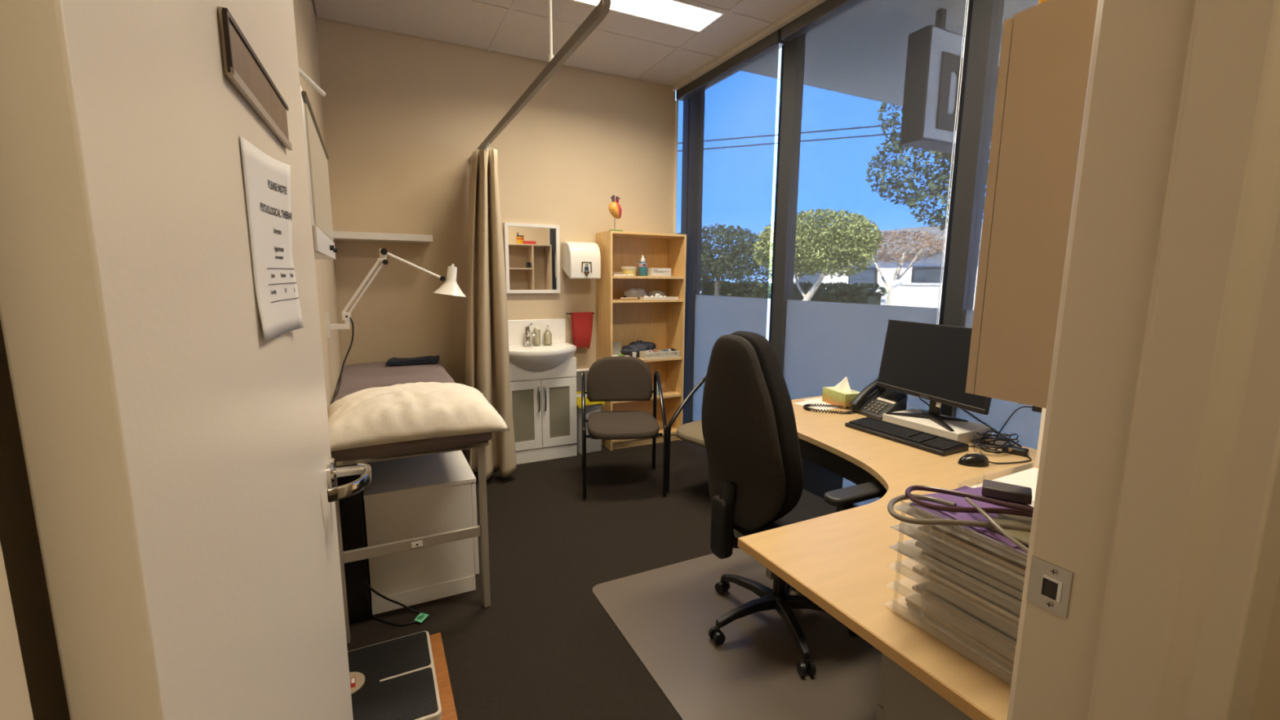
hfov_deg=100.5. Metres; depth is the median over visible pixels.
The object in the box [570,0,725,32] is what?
recessed light
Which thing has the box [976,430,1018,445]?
coiled cable
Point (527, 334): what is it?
tap
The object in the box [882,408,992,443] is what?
paper ream
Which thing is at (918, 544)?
paper stack
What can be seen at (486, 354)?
privacy curtain
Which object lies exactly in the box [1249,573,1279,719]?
wall
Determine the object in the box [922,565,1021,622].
paper stack
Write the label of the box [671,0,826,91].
trim
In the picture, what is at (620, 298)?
roll
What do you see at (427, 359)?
folded cloth
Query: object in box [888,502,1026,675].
trays
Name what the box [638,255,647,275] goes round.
bottle
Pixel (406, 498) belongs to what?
storage cabinet
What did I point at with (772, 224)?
street tree
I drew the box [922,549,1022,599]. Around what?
paper stack
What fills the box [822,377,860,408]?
tissue box
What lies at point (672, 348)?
sachet
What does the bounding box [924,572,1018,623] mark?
paper stack
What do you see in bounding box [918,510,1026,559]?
paper stack
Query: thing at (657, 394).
spray bottle
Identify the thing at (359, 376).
bed
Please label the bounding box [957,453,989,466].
computer mouse
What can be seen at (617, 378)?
chair
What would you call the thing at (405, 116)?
wall
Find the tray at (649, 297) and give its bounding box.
[639,296,678,299]
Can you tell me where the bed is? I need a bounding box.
[330,361,492,643]
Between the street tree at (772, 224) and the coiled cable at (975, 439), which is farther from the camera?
the street tree at (772, 224)
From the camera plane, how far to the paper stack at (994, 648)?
1.02 m
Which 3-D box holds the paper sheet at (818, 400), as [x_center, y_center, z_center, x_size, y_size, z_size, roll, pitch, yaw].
[1.078,0.238,3.042,0.205,0.001,0.200,-3,10,-24]
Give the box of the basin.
[507,318,576,370]
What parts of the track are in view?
hanger rod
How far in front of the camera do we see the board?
1.87 m
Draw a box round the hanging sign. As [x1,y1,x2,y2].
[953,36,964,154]
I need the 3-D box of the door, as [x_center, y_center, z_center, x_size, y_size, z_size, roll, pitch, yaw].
[-0.452,0.287,0.683,0.174,2.042,0.820,-4,10,-24]
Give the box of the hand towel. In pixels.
[571,311,593,348]
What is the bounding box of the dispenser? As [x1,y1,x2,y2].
[561,241,600,279]
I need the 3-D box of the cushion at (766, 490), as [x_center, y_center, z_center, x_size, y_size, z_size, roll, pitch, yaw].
[0.421,0.247,2.028,0.150,0.716,0.480,-4,10,-26]
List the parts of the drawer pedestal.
drawer, drawer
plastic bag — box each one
[622,288,647,298]
[648,290,666,296]
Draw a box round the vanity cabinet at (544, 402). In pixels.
[509,355,577,464]
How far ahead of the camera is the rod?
2.00 m
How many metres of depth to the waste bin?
4.34 m
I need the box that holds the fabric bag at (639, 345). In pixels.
[620,340,657,357]
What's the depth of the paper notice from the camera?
0.63 m
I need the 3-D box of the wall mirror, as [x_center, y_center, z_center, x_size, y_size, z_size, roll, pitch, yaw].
[-0.847,-0.798,4.203,0.436,0.537,0.035,-4,10,-26]
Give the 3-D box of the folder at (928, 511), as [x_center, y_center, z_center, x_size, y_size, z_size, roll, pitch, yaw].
[0.696,0.308,1.012,0.205,0.006,0.287,-4,10,-26]
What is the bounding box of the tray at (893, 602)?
[893,601,1010,675]
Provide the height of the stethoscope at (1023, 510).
0.028 m
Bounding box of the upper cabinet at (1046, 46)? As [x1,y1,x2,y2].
[965,0,1097,408]
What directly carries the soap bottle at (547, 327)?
on the basin
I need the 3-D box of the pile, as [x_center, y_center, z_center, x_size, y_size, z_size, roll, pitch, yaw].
[1.308,0.427,1.750,0.406,0.016,0.227,-4,10,-26]
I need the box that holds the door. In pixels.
[0,0,371,719]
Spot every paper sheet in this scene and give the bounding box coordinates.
[794,400,837,410]
[803,397,832,407]
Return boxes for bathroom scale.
[347,631,441,719]
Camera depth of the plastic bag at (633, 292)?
4.46 m
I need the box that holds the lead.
[362,580,428,626]
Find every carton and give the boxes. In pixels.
[612,342,621,355]
[647,267,671,275]
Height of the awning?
0.440 m
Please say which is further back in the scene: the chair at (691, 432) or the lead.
the chair at (691, 432)
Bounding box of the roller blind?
[936,0,1041,449]
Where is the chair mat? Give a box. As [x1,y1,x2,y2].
[591,548,882,719]
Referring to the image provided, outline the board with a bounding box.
[429,632,457,719]
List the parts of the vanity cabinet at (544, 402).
glass panel, door, handle, handle, door, glass panel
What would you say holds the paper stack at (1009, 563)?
on the paper stack at (925, 530)
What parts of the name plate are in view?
rail, rail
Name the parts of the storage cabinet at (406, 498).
panel, door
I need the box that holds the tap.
[524,323,535,346]
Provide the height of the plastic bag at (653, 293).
0.070 m
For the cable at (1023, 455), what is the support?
on the desk
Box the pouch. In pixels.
[988,513,1032,546]
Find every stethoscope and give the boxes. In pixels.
[887,493,1031,553]
[905,485,1033,517]
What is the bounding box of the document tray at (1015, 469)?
[970,462,1034,486]
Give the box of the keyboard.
[844,416,968,456]
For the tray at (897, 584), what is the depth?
0.99 m
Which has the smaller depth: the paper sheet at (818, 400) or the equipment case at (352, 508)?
the equipment case at (352, 508)
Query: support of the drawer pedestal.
on the floor
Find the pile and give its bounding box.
[968,467,1038,506]
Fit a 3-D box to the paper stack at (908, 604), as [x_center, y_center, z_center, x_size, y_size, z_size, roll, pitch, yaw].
[0.720,0.524,1.037,0.217,0.007,0.294,-4,10,-26]
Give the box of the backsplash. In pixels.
[507,318,565,346]
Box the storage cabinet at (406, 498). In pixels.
[363,450,479,614]
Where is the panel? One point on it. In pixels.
(1043, 411)
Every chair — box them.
[581,355,666,500]
[666,375,706,493]
[701,330,887,676]
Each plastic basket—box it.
[639,350,664,359]
[660,350,679,358]
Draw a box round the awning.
[777,1,968,79]
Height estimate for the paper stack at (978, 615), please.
0.008 m
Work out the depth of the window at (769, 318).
3.69 m
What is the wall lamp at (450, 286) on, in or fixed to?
attached to the wall at (19, 536)
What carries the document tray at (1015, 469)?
on the desk
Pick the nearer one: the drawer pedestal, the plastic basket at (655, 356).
the drawer pedestal
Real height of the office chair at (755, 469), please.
1.225 m
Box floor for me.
[346,440,744,719]
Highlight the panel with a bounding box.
[1035,408,1046,466]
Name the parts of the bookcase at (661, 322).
panel, panel, shelf, shelf, shelf, shelf, panel, shelf, panel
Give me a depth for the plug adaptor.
2.06 m
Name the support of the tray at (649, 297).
on the bookcase at (661, 322)
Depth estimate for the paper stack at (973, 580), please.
0.98 m
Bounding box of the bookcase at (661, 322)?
[595,231,686,450]
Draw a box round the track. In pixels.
[469,0,610,162]
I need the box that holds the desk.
[737,395,1038,719]
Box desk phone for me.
[803,377,907,420]
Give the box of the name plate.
[217,6,292,150]
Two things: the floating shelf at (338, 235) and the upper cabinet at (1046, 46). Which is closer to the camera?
the upper cabinet at (1046, 46)
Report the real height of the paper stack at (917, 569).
0.010 m
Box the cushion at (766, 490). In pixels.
[729,330,804,524]
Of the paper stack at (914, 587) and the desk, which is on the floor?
the desk
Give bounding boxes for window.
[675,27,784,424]
[765,44,784,342]
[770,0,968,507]
[937,0,973,324]
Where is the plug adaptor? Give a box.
[1031,405,1042,413]
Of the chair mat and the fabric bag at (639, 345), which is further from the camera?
the fabric bag at (639, 345)
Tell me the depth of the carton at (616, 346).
4.52 m
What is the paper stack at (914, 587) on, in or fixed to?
on the paper stack at (922, 596)
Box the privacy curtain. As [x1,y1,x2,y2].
[465,142,516,479]
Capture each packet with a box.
[612,271,622,275]
[613,274,626,275]
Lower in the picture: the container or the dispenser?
the dispenser
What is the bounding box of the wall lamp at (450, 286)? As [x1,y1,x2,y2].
[325,248,466,402]
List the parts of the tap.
spout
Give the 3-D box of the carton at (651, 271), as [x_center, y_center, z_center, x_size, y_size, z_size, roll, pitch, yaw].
[0.157,-0.737,4.470,0.184,0.066,0.102,-4,10,-26]
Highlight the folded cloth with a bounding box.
[386,355,439,365]
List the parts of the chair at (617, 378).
frame, backrest, seat, frame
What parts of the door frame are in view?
strike plate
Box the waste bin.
[575,368,604,453]
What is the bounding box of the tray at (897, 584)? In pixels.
[897,583,1015,653]
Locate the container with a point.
(1039, 1)
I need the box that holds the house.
[769,224,947,283]
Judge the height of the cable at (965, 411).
0.171 m
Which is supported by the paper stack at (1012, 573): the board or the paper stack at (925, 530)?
the paper stack at (925, 530)
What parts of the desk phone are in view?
coiled cord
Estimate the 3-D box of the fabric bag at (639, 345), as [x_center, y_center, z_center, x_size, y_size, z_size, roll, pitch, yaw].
[0.001,-0.102,4.625,0.393,0.143,0.157,-4,10,-26]
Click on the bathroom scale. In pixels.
(393, 679)
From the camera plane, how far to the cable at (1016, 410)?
2.18 m
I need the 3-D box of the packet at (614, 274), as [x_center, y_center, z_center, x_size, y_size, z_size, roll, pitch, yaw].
[-0.162,-0.680,4.266,0.098,0.011,0.020,-4,10,-26]
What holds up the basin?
in the vanity cabinet at (544, 402)
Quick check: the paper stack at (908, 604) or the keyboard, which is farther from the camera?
the keyboard
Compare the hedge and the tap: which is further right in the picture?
the hedge
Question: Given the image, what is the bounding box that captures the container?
[1038,0,1048,4]
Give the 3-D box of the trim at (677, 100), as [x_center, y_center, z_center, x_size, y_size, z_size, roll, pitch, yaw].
[0.304,-0.783,4.802,0.012,2.934,0.043,-4,10,-26]
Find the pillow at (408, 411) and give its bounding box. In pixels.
[327,382,509,451]
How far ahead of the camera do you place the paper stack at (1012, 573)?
0.98 m
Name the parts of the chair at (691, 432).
seat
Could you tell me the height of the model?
0.277 m
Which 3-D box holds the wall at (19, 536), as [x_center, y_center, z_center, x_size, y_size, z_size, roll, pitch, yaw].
[-1.268,-0.409,1.866,0.140,3.062,3.895,-4,10,-26]
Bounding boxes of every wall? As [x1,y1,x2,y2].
[0,0,342,719]
[315,14,675,458]
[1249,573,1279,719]
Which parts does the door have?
lever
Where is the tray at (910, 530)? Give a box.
[890,522,1024,591]
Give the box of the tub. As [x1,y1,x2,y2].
[620,266,636,275]
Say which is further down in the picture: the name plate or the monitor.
the monitor
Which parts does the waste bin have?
lid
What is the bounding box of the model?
[608,195,622,231]
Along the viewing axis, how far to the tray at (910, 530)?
1.00 m
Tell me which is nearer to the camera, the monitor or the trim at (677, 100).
the monitor
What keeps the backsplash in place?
attached to the wall at (405, 116)
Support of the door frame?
attached to the wall at (1266, 703)
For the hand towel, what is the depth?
4.40 m
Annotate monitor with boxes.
[876,319,991,431]
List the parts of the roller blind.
bead chain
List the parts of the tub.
lid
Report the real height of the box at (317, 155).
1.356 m
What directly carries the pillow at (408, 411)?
on the bed
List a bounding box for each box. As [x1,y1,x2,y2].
[300,85,337,259]
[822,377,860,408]
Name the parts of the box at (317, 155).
diffuser panel, knob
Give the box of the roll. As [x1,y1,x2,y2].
[619,297,637,299]
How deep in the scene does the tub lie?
4.31 m
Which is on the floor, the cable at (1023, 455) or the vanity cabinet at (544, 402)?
the vanity cabinet at (544, 402)
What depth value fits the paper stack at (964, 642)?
1.01 m
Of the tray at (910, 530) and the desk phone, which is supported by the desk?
the desk phone
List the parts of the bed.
leg, mattress, cross rail, frame, catch plate, leg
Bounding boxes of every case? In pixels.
[336,463,370,623]
[981,479,1032,504]
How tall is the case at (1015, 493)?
0.020 m
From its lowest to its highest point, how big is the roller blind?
2.989 m
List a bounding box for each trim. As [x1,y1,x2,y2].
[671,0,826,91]
[673,99,678,234]
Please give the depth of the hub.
2.13 m
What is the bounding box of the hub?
[1001,444,1029,455]
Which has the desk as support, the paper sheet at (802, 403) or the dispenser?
the paper sheet at (802, 403)
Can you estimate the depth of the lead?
2.21 m
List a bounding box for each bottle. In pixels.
[533,327,540,345]
[543,324,551,345]
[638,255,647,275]
[656,383,662,395]
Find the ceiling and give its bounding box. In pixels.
[311,0,808,85]
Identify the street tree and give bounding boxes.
[768,221,773,272]
[946,154,954,223]
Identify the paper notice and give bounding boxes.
[240,135,303,342]
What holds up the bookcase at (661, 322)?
on the floor
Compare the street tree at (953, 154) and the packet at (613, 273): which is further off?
the street tree at (953, 154)
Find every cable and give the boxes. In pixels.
[960,408,1022,447]
[970,435,1019,449]
[973,439,1011,453]
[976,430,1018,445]
[988,455,1031,463]
[992,406,1031,444]
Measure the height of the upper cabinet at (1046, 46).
0.701 m
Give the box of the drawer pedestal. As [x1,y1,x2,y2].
[876,653,973,719]
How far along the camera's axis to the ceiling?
3.50 m
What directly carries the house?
on the ground
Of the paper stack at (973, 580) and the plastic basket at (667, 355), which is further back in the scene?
the plastic basket at (667, 355)
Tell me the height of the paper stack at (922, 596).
0.010 m
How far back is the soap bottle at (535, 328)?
4.27 m
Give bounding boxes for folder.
[909,485,1028,557]
[921,486,1033,548]
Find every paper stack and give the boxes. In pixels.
[905,592,1015,667]
[906,602,1013,669]
[907,606,1013,674]
[911,580,1016,648]
[912,564,1018,628]
[915,541,1022,596]
[916,581,1017,646]
[917,524,1024,582]
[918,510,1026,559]
[920,551,1022,607]
[920,594,1015,651]
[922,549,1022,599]
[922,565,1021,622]
[924,524,1026,574]
[924,528,1025,576]
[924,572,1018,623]
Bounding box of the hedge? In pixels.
[768,280,771,298]
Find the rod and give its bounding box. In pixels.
[298,67,325,96]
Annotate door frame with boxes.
[0,0,1279,719]
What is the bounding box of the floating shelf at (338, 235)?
[333,231,432,243]
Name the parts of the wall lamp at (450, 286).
wall plate, bracket arm, arm, arm, elbow knob, elbow knob, arm, neck knob, lamp shade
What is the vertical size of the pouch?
0.008 m
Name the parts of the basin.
bowl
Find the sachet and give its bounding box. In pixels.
[671,347,677,354]
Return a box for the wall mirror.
[503,222,560,293]
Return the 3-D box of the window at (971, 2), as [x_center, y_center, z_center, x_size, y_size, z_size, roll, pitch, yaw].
[1.309,-0.577,3.096,0.080,3.060,1.255,-4,10,-26]
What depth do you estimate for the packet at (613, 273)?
4.27 m
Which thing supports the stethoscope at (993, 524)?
on the trays at (908, 548)
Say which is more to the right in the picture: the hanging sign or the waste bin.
the hanging sign
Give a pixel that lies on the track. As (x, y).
(602, 10)
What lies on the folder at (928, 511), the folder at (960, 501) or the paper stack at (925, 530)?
the folder at (960, 501)

